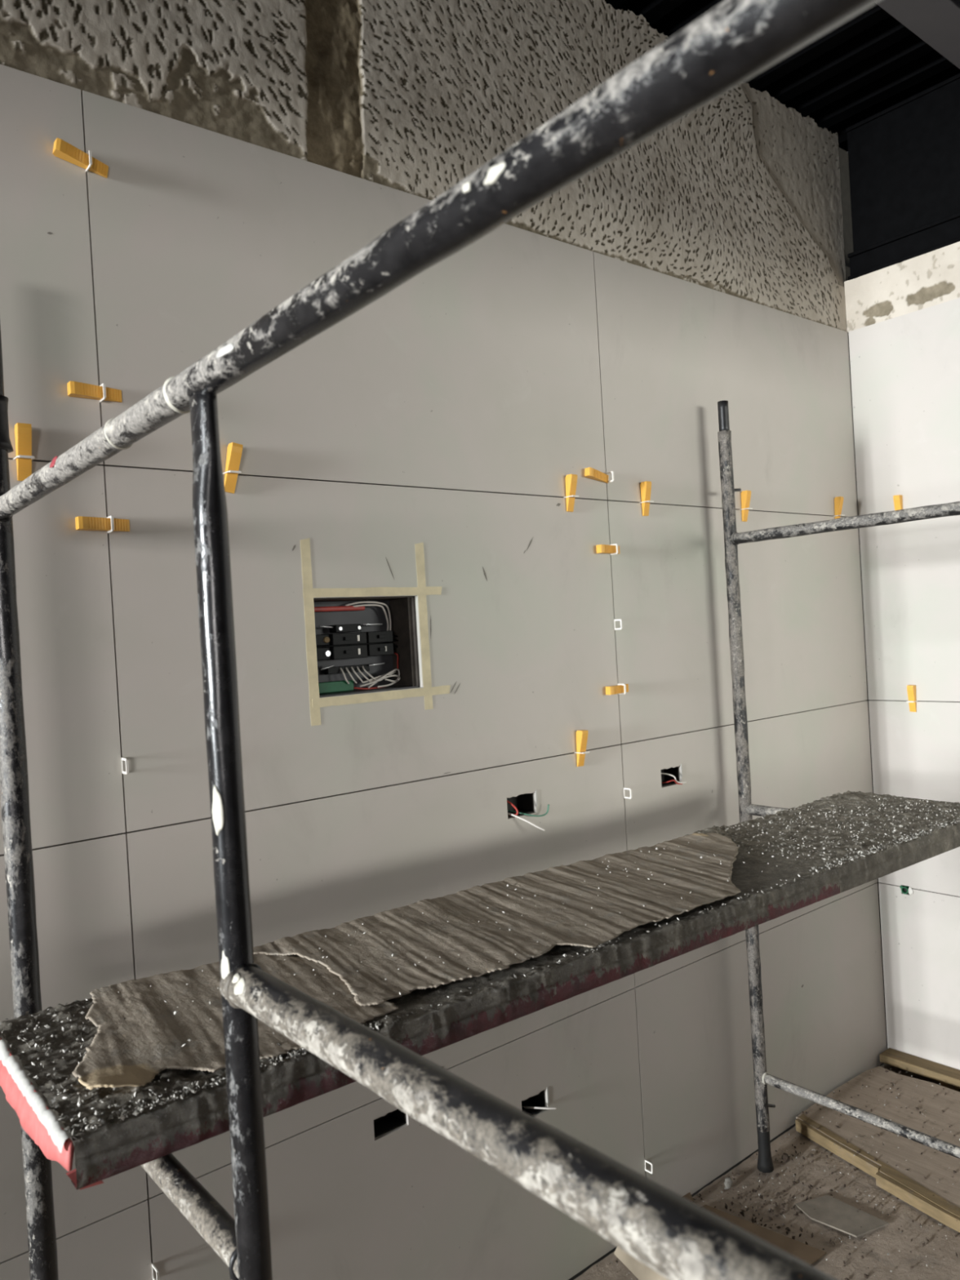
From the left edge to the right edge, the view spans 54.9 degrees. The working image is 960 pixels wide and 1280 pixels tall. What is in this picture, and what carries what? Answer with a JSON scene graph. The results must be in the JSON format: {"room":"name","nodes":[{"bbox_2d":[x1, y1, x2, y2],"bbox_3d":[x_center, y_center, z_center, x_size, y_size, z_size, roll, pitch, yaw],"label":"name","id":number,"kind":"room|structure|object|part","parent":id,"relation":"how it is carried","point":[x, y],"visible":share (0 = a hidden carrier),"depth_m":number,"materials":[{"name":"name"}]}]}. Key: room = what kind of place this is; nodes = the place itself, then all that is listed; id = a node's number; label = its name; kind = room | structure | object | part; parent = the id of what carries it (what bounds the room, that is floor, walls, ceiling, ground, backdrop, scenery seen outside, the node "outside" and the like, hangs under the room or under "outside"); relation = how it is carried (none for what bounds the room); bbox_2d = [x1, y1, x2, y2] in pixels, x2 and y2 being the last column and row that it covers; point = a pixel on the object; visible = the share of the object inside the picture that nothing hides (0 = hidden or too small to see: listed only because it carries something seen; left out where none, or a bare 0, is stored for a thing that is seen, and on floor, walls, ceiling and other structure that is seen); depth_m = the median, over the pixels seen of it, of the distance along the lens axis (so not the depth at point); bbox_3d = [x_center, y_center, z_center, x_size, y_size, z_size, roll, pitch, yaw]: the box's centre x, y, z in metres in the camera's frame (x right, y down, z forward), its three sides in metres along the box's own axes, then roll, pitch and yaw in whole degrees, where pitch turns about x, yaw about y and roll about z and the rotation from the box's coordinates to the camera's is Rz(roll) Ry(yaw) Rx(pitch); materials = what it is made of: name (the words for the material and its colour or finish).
{"room":"construction site","nodes":[
{"label":"construction site","id":0,"kind":"room"},
{"bbox_2d":[0,0,886,1279],"bbox_3d":[-0.870,-0.004,1.382,5.820,3.092,0.161,-4,1,-39],"label":"wall","id":1,"kind":"structure","parent":0,"point":[250,148],"depth_m":1.91,"materials":[{"name":"tile"}]},
{"bbox_2d":[14,422,31,480],"bbox_3d":[-0.698,-0.288,1.416,0.020,0.085,0.021,-4,1,-39],"label":"wedge","id":2,"kind":"object","parent":1,"relation":"attached to","point":[23,432],"visible":0.94,"depth_m":1.41,"materials":[{"name":"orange plastic"}]},
{"bbox_2d":[13,454,35,460],"bbox_3d":[-0.699,-0.279,1.418,0.026,0.004,0.028,-4,1,-39],"label":"clip","id":3,"kind":"object","parent":2,"relation":"attached to","point":[31,457],"visible":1,"depth_m":1.41,"materials":[{"name":"white plastic"}]},
{"bbox_2d":[53,137,108,177],"bbox_3d":[-0.639,-0.774,1.485,0.087,0.034,0.021,-4,1,-39],"label":"wedge","id":4,"kind":"object","parent":1,"relation":"attached to","point":[62,149],"visible":1,"depth_m":1.48,"materials":[{"name":"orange plastic"}]},
{"bbox_2d":[85,150,92,173],"bbox_3d":[-0.633,-0.773,1.492,0.004,0.026,0.028,-4,1,-39],"label":"clip","id":5,"kind":"object","parent":1,"relation":"attached to","point":[89,153],"visible":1,"depth_m":1.48,"materials":[{"name":"white plastic"}]},
{"bbox_2d":[66,381,122,402],"bbox_3d":[-0.617,-0.399,1.488,0.085,0.020,0.021,-4,1,-39],"label":"wedge","id":6,"kind":"object","parent":1,"relation":"attached to","point":[76,389],"visible":1,"depth_m":1.48,"materials":[{"name":"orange plastic"}]},
{"bbox_2d":[75,515,129,531],"bbox_3d":[-0.605,-0.187,1.489,0.085,0.020,0.021,-4,1,-39],"label":"wedge","id":7,"kind":"object","parent":1,"relation":"attached to","point":[82,523],"visible":1,"depth_m":1.48,"materials":[{"name":"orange plastic"}]},
{"bbox_2d":[99,382,106,402],"bbox_3d":[-0.611,-0.400,1.494,0.004,0.026,0.028,-4,1,-39],"label":"clip","id":8,"kind":"object","parent":1,"relation":"attached to","point":[103,384],"visible":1,"depth_m":1.48,"materials":[{"name":"white plastic"}]},
{"bbox_2d":[106,515,114,533],"bbox_3d":[-0.599,-0.187,1.496,0.004,0.026,0.028,-4,1,-39],"label":"clip","id":9,"kind":"object","parent":1,"relation":"attached to","point":[108,517],"visible":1,"depth_m":1.49,"materials":[{"name":"white plastic"}]},
{"bbox_2d":[120,757,128,774],"bbox_3d":[-0.577,0.204,1.498,0.004,0.026,0.028,-4,1,-39],"label":"clip","id":10,"kind":"object","parent":1,"relation":"attached to","point":[122,759],"visible":1,"depth_m":1.49,"materials":[{"name":"white plastic"}]},
{"bbox_2d":[151,1262,159,1279],"bbox_3d":[-0.529,1.033,1.504,0.004,0.026,0.028,-4,1,-39],"label":"clip","id":11,"kind":"object","parent":1,"relation":"attached to","point":[153,1264],"visible":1,"depth_m":1.50,"materials":[{"name":"white plastic"}]},
{"bbox_2d":[223,442,243,493],"bbox_3d":[-0.436,-0.304,1.633,0.033,0.087,0.021,-4,1,-39],"label":"wedge","id":12,"kind":"object","parent":1,"relation":"attached to","point":[234,451],"visible":0.96,"depth_m":1.63,"materials":[{"name":"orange plastic"}]},
{"bbox_2d":[222,470,241,474],"bbox_3d":[-0.438,-0.295,1.633,0.026,0.004,0.028,-4,1,-39],"label":"clip","id":13,"kind":"object","parent":12,"relation":"attached to","point":[229,471],"visible":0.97,"depth_m":1.62,"materials":[{"name":"white plastic"}]},
{"bbox_2d":[300,537,320,725],"bbox_3d":[-0.318,-0.015,1.733,0.022,0.352,0.001,-4,1,-39],"label":"tape","id":14,"kind":"object","parent":1,"relation":"attached to","point":[311,648],"visible":1,"depth_m":1.73,"materials":[{"name":"beige paper"}]},
{"bbox_2d":[313,596,419,697],"bbox_3d":[-0.252,0.011,1.861,0.240,0.187,0.090,-4,1,-39],"label":"box","id":15,"kind":"object","parent":1,"relation":"attached to","point":[363,644],"visible":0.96,"depth_m":1.90,"materials":[{"name":"black plastic"}]},
{"bbox_3d":[-0.272,0.010,1.893,0.210,0.024,0.006,-4,0,-40],"label":"mounting rail","id":16,"kind":"part","parent":15,"relation":"part of","materials":[{"name":"black plastic"}]},
{"bbox_3d":[-0.280,0.012,1.895,0.240,0.187,0.002,-4,0,-40],"label":"plate","id":17,"kind":"part","parent":15,"relation":"part of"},
{"bbox_3d":[-0.256,-0.082,1.860,0.240,0.002,0.088,-4,0,-40],"label":"plate","id":18,"kind":"part","parent":15,"relation":"part of","materials":[{"name":"black metal"}]},
{"bbox_3d":[-0.246,0.103,1.861,0.240,0.002,0.088,-4,0,-40],"label":"plate","id":19,"kind":"part","parent":15,"relation":"part of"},
{"bbox_3d":[-0.159,0.005,1.936,0.002,0.187,0.088,-4,0,-40],"label":"plate","id":20,"kind":"part","parent":15,"relation":"part of","materials":[{"name":"black metal"}]},
{"bbox_2d":[302,586,441,598],"bbox_3d":[-0.205,-0.095,1.829,0.326,0.018,0.001,-4,1,-39],"label":"tape","id":21,"kind":"object","parent":1,"relation":"attached to","point":[375,591],"visible":1,"depth_m":1.82,"materials":[{"name":"beige paper"}]},
{"bbox_2d":[312,684,450,707],"bbox_3d":[-0.188,0.111,1.834,0.327,0.018,0.001,-4,1,-39],"label":"tape","id":22,"kind":"object","parent":1,"relation":"attached to","point":[390,695],"visible":1,"depth_m":1.82,"materials":[{"name":"beige paper"}]},
{"bbox_2d":[373,1108,405,1137],"bbox_3d":[-0.193,0.947,1.836,0.080,0.041,0.056,-4,1,-39],"label":"hole","id":23,"kind":"object","parent":1,"relation":"attached to","point":[384,1123],"visible":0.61,"depth_m":1.85,"materials":[{"name":"plastic"}]},
{"bbox_3d":[-0.210,0.948,1.856,0.079,0.041,0.002,-4,0,-40],"label":"plate","id":24,"kind":"part","parent":23,"relation":"part of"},
{"bbox_3d":[-0.165,0.945,1.863,0.001,0.041,0.045,-4,0,-40],"label":"plate","id":25,"kind":"part","parent":23,"relation":"part of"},
{"bbox_2d":[414,542,433,710],"bbox_3d":[-0.115,-0.029,1.901,0.022,0.344,0.001,-4,1,-39],"label":"tape","id":26,"kind":"object","parent":1,"relation":"attached to","point":[420,555],"visible":1,"depth_m":1.90,"materials":[{"name":"beige paper"}]},
{"bbox_2d":[506,791,549,831],"bbox_3d":[0.101,0.382,2.065,0.107,0.080,0.111,-4,1,-39],"label":"box","id":27,"kind":"object","parent":1,"relation":"attached to","point":[522,803],"visible":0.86,"depth_m":2.10,"materials":[{"name":"plastic"}]},
{"bbox_3d":[0.058,0.368,2.100,0.085,0.048,0.002,-4,0,-40],"label":"plate","id":28,"kind":"part","parent":27,"relation":"part of","materials":[{"name":"black plastic"}]},
{"bbox_3d":[0.074,0.391,2.082,0.085,0.001,0.045,-4,0,-40],"label":"plate","id":29,"kind":"part","parent":27,"relation":"part of","materials":[{"name":"black plastic"}]},
{"bbox_3d":[0.105,0.366,2.108,0.001,0.048,0.045,-4,0,-40],"label":"plate","id":30,"kind":"part","parent":27,"relation":"part of","materials":[{"name":"black plastic"}]},
{"bbox_2d":[521,1088,556,1115],"bbox_3d":[0.114,1.034,2.067,0.082,0.048,0.083,-4,1,-39],"label":"box","id":31,"kind":"object","parent":1,"relation":"attached to","point":[535,1104],"visible":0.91,"depth_m":2.09,"materials":[{"name":"black plastic"}]},
{"bbox_3d":[0.086,1.036,2.096,0.076,0.048,0.002,-4,0,-40],"label":"plate","id":32,"kind":"part","parent":31,"relation":"part of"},
{"bbox_3d":[0.103,1.058,2.079,0.076,0.001,0.045,-4,0,-40],"label":"plate","id":33,"kind":"part","parent":31,"relation":"part of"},
{"bbox_3d":[0.130,1.033,2.102,0.001,0.048,0.045,-4,0,-40],"label":"plate","id":34,"kind":"part","parent":31,"relation":"part of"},
{"bbox_2d":[564,474,577,511],"bbox_3d":[0.216,-0.345,2.172,0.020,0.085,0.021,-1,-1,-39],"label":"wedge","id":35,"kind":"object","parent":1,"relation":"attached to","point":[571,479],"visible":1,"depth_m":2.17,"materials":[{"name":"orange plastic"}]},
{"bbox_2d":[563,494,578,497],"bbox_3d":[0.215,-0.336,2.173,0.026,0.004,0.028,-4,1,-39],"label":"clip","id":36,"kind":"object","parent":1,"relation":"attached to","point":[572,495],"visible":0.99,"depth_m":2.16,"materials":[{"name":"white plastic"}]},
{"bbox_2d":[576,729,588,766],"bbox_3d":[0.241,0.254,2.167,0.023,0.086,0.021,-4,1,-39],"label":"wedge","id":37,"kind":"object","parent":1,"relation":"attached to","point":[581,735],"visible":1,"depth_m":2.17,"materials":[{"name":"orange plastic"}]},
{"bbox_2d":[573,751,589,754],"bbox_3d":[0.240,0.263,2.168,0.026,0.004,0.028,-4,1,-39],"label":"clip","id":38,"kind":"object","parent":37,"relation":"attached to","point":[585,752],"visible":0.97,"depth_m":2.16,"materials":[{"name":"white plastic"}]},
{"bbox_2d":[584,466,608,483],"bbox_3d":[0.287,-0.398,2.232,0.087,0.030,0.021,-4,1,-39],"label":"wedge","id":39,"kind":"object","parent":1,"relation":"attached to","point":[589,473],"visible":1,"depth_m":2.22,"materials":[{"name":"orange plastic"}]},
{"bbox_2d":[595,544,619,553],"bbox_3d":[0.317,-0.221,2.250,0.085,0.020,0.021,-4,1,-39],"label":"wedge","id":40,"kind":"object","parent":1,"relation":"attached to","point":[601,548],"visible":0.96,"depth_m":2.23,"materials":[{"name":"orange plastic"}]},
{"bbox_2d":[605,471,614,482],"bbox_3d":[0.316,-0.398,2.258,0.004,0.026,0.028,-4,1,-39],"label":"clip","id":41,"kind":"object","parent":1,"relation":"attached to","point":[610,472],"visible":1,"depth_m":2.25,"materials":[{"name":"white plastic"}]},
{"bbox_2d":[609,543,618,555],"bbox_3d":[0.326,-0.222,2.259,0.004,0.026,0.028,-4,1,-39],"label":"clip","id":42,"kind":"object","parent":1,"relation":"attached to","point":[615,544],"visible":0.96,"depth_m":2.25,"materials":[{"name":"white plastic"}]},
{"bbox_2d":[604,684,628,694],"bbox_3d":[0.340,0.120,2.255,0.085,0.020,0.021,-4,1,-39],"label":"wedge","id":43,"kind":"object","parent":1,"relation":"attached to","point":[617,689],"visible":0.97,"depth_m":2.24,"materials":[{"name":"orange plastic"}]},
{"bbox_2d":[613,618,622,630],"bbox_3d":[0.337,-0.038,2.261,0.004,0.026,0.028,-4,1,-39],"label":"clip","id":44,"kind":"object","parent":1,"relation":"attached to","point":[620,620],"visible":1,"depth_m":2.25,"materials":[{"name":"white plastic"}]},
{"bbox_2d":[617,683,626,694],"bbox_3d":[0.346,0.120,2.262,0.004,0.026,0.028,-4,1,-39],"label":"clip","id":45,"kind":"object","parent":1,"relation":"attached to","point":[624,685],"visible":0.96,"depth_m":2.25,"materials":[{"name":"white plastic"}]},
{"bbox_2d":[623,787,632,799],"bbox_3d":[0.361,0.375,2.263,0.004,0.026,0.028,-4,1,-39],"label":"clip","id":46,"kind":"object","parent":1,"relation":"attached to","point":[628,788],"visible":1,"depth_m":2.26,"materials":[{"name":"white plastic"}]},
{"bbox_2d":[640,480,651,515],"bbox_3d":[0.423,-0.358,2.343,0.023,0.086,0.021,-4,1,-39],"label":"wedge","id":47,"kind":"object","parent":1,"relation":"attached to","point":[646,486],"visible":1,"depth_m":2.34,"materials":[{"name":"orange plastic"}]},
{"bbox_2d":[644,1160,653,1173],"bbox_3d":[0.414,1.294,2.270,0.005,0.026,0.028,-4,1,-39],"label":"clip","id":48,"kind":"object","parent":1,"relation":"attached to","point":[646,1161],"visible":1,"depth_m":2.27,"materials":[{"name":"white plastic"}]},
{"bbox_2d":[660,764,686,786],"bbox_3d":[0.482,0.353,2.404,0.081,0.048,0.073,-4,1,-39],"label":"box","id":49,"kind":"object","parent":1,"relation":"attached to","point":[669,775],"visible":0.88,"depth_m":2.42,"materials":[{"name":"plastic"}]},
{"bbox_3d":[0.459,0.354,2.431,0.080,0.047,0.002,-4,0,-40],"label":"plate","id":50,"kind":"part","parent":49,"relation":"part of","materials":[{"name":"plastic"}]},
{"bbox_3d":[0.475,0.376,2.413,0.080,0.001,0.045,-4,0,-40],"label":"plate","id":51,"kind":"part","parent":49,"relation":"part of","materials":[{"name":"black plastic"}]},
{"bbox_3d":[0.504,0.351,2.438,0.001,0.047,0.045,-4,0,-40],"label":"plate","id":52,"kind":"part","parent":49,"relation":"part of","materials":[{"name":"black plastic"}]},
{"bbox_2d":[741,490,751,521],"bbox_3d":[0.755,-0.379,2.617,0.020,0.085,0.021,-2,0,-39],"label":"wedge","id":53,"kind":"object","parent":1,"relation":"attached to","point":[745,495],"visible":1,"depth_m":2.61,"materials":[{"name":"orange plastic"}]},
{"bbox_2d":[834,496,844,519],"bbox_3d":[1.142,-0.412,2.937,0.024,0.086,0.021,-4,1,-39],"label":"wedge","id":54,"kind":"object","parent":1,"relation":"attached to","point":[838,501],"visible":0.78,"depth_m":2.93,"materials":[{"name":"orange plastic"}]},
{"bbox_2d":[573,1063,959,1279],"bbox_3d":[0.069,1.481,0.307,5.454,0.006,2.600,-4,1,-39],"label":"floor","id":55,"kind":"structure","parent":0,"point":[890,1240],"depth_m":2.27,"materials":[{"name":"grey concrete"}]},
{"bbox_2d":[0,0,880,1279],"bbox_3d":[-0.204,0.458,0.753,0.100,2.060,1.381,-4,1,-39],"label":"scaffold","id":56,"kind":"object","parent":55,"relation":"on","point":[735,41],"visible":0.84,"depth_m":0.57,"materials":[{"name":"black metal"}]},
{"bbox_3d":[-0.611,0.478,1.247,0.035,2.060,0.035,-4,0,-40],"label":"post","id":57,"kind":"part","parent":56,"relation":"part of","materials":[{"name":"black metal"}]},
{"bbox_3d":[-0.169,0.596,0.721,0.026,1.582,0.026,-3,0,0],"label":"post","id":58,"kind":"part","parent":56,"relation":"part of","materials":[{"name":"black metal"}]},
{"bbox_3d":[-0.242,-0.199,0.748,0.028,0.040,1.281,-4,0,-40],"label":"rail","id":59,"kind":"part","parent":56,"relation":"part of","materials":[{"name":"metal"}]},
{"bbox_3d":[0.002,0.256,0.488,0.031,0.031,0.598,-4,0,-40],"label":"rail","id":60,"kind":"part","parent":56,"relation":"part of","materials":[{"name":"grey metal"}]},
{"bbox_2d":[613,1192,826,1279],"bbox_3d":[0.525,1.398,2.129,0.417,0.066,0.348,-4,1,-39],"label":"batten","id":61,"kind":"object","parent":55,"relation":"on","point":[810,1255],"visible":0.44,"depth_m":2.15,"materials":[{"name":"brown wood"}]},
{"bbox_2d":[724,1177,732,1189],"bbox_3d":[0.648,1.417,2.413,0.027,0.026,0.017,-4,1,-39],"label":"lump","id":62,"kind":"object","parent":55,"relation":"on","point":[728,1181],"visible":1,"depth_m":2.41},
{"bbox_2d":[596,1065,959,1279],"bbox_3d":[1.087,1.387,2.159,1.292,0.052,1.034,-4,1,-39],"label":"crumbs","id":63,"kind":"object","parent":55,"relation":"on","point":[866,1276],"visible":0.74,"depth_m":2.34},
{"bbox_2d":[781,1152,790,1162],"bbox_3d":[0.830,1.408,2.511,0.020,0.024,0.020,-4,1,-39],"label":"lump","id":64,"kind":"object","parent":55,"relation":"on","point":[785,1157],"visible":1,"depth_m":2.50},
{"bbox_2d":[717,400,959,1173],"bbox_3d":[1.102,0.372,1.994,0.074,2.058,1.285,-4,0,-38],"label":"scaffold","id":65,"kind":"object","parent":55,"relation":"on","point":[747,810],"visible":0.8,"depth_m":2.46,"materials":[{"name":"metal"}]},
{"bbox_2d":[0,790,959,1190],"bbox_3d":[0.280,0.429,1.520,1.911,0.086,0.348,-4,0,-38],"label":"plank","id":66,"kind":"object","parent":65,"relation":"on","point":[117,1146],"visible":0.58,"depth_m":1.10,"materials":[{"name":"wood"}]},
{"bbox_2d":[71,953,398,1089],"bbox_3d":[-0.306,0.422,1.076,0.360,0.020,0.338,-4,1,-39],"label":"cardboard sheet","id":67,"kind":"object","parent":66,"relation":"on","point":[135,1049],"visible":0.76,"depth_m":1.04,"materials":[{"name":"cardboard"}]},
{"bbox_2d":[1,791,959,1135],"bbox_3d":[0.274,0.399,1.517,1.877,0.022,0.341,-4,0,-38],"label":"crumbs","id":68,"kind":"object","parent":66,"relation":"on","point":[292,1052],"visible":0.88,"depth_m":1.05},
{"bbox_2d":[253,832,740,1006],"bbox_3d":[0.145,0.400,1.425,0.985,0.014,0.360,-4,1,-39],"label":"cardboard sheet","id":69,"kind":"object","parent":66,"relation":"on","point":[415,935],"visible":1,"depth_m":1.34,"materials":[{"name":"cardboard"}]},
{"bbox_3d":[0.707,0.378,2.474,0.036,1.872,0.036,-4,0,-40],"label":"post","id":70,"kind":"part","parent":65,"relation":"part of","materials":[{"name":"grey metal"}]},
{"bbox_3d":[1.064,-0.288,1.990,0.031,0.032,1.242,-4,0,-40],"label":"rail","id":71,"kind":"part","parent":65,"relation":"part of","materials":[{"name":"grey metal"}]},
{"bbox_3d":[1.147,1.152,2.000,0.025,0.028,1.243,-4,0,-40],"label":"rail","id":72,"kind":"part","parent":65,"relation":"part of","materials":[{"name":"grey metal"}]},
{"bbox_2d":[795,1195,888,1237],"bbox_3d":[0.881,1.414,2.269,0.112,0.004,0.197,-4,1,-39],"label":"tile offcut","id":73,"kind":"structure","parent":55,"relation":"on","point":[830,1211],"depth_m":2.26,"materials":[{"name":"grey tile"}]},
{"bbox_2d":[795,1066,959,1232],"bbox_3d":[1.391,1.369,2.267,0.689,0.032,1.238,-4,1,-39],"label":"plywood sheet","id":74,"kind":"object","parent":55,"relation":"on","point":[940,1201],"visible":0.98,"depth_m":2.56,"materials":[{"name":"brown wood"}]},
{"bbox_2d":[880,1048,959,1092],"bbox_3d":[1.826,1.339,2.402,0.064,0.046,1.592,-4,1,-39],"label":"batten","id":75,"kind":"object","parent":55,"relation":"on","point":[948,1077],"visible":0.97,"depth_m":2.90,"materials":[{"name":"brown wood"}]},
{"bbox_2d":[604,0,959,151],"bbox_3d":[-0.077,-1.640,0.320,5.850,0.040,2.910,-4,1,-39],"label":"ceiling","id":76,"kind":"structure","parent":0,"point":[870,63],"depth_m":2.77,"materials":[{"name":"black metal"}]},
{"bbox_2d":[875,0,959,69],"bbox_3d":[0.562,-1.536,1.795,2.500,0.139,0.110,-4,1,-39],"label":"steel beam","id":77,"kind":"structure","parent":76,"relation":"attached to","point":[936,23],"depth_m":2.24,"materials":[{"name":"black metal"}]},
{"bbox_2d":[844,241,959,1070],"bbox_3d":[2.107,0.073,2.145,0.160,2.585,2.760,-4,1,-39],"label":"wall","id":78,"kind":"structure","parent":0,"point":[903,318],"depth_m":2.91,"materials":[{"name":"paint"}]},
{"bbox_2d":[893,494,902,510],"bbox_3d":[1.320,-0.414,2.916,0.021,0.085,0.020,-4,2,-39],"label":"wedge","id":79,"kind":"object","parent":78,"relation":"attached to","point":[898,500],"visible":0.52,"depth_m":2.91,"materials":[{"name":"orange plastic"}]},
{"bbox_2d":[845,73,959,279],"bbox_3d":[2.067,-1.472,2.065,0.152,0.508,2.590,-4,1,-39],"label":"steel beam","id":80,"kind":"structure","parent":78,"relation":"on","point":[904,158],"depth_m":2.90,"materials":[{"name":"black metal"}]},
{"bbox_2d":[899,885,913,895],"bbox_3d":[1.393,0.801,2.985,0.070,0.028,0.042,-4,1,-39],"label":"outlet","id":81,"kind":"object","parent":78,"relation":"attached to","point":[905,889],"visible":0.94,"depth_m":2.96,"materials":[{"name":"green plastic"}]},
{"bbox_2d":[906,684,916,711],"bbox_3d":[1.361,0.185,2.913,0.021,0.086,0.023,-4,1,-39],"label":"wedge","id":82,"kind":"object","parent":78,"relation":"attached to","point":[911,689],"visible":1,"depth_m":2.91,"materials":[{"name":"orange plastic"}]}
]}

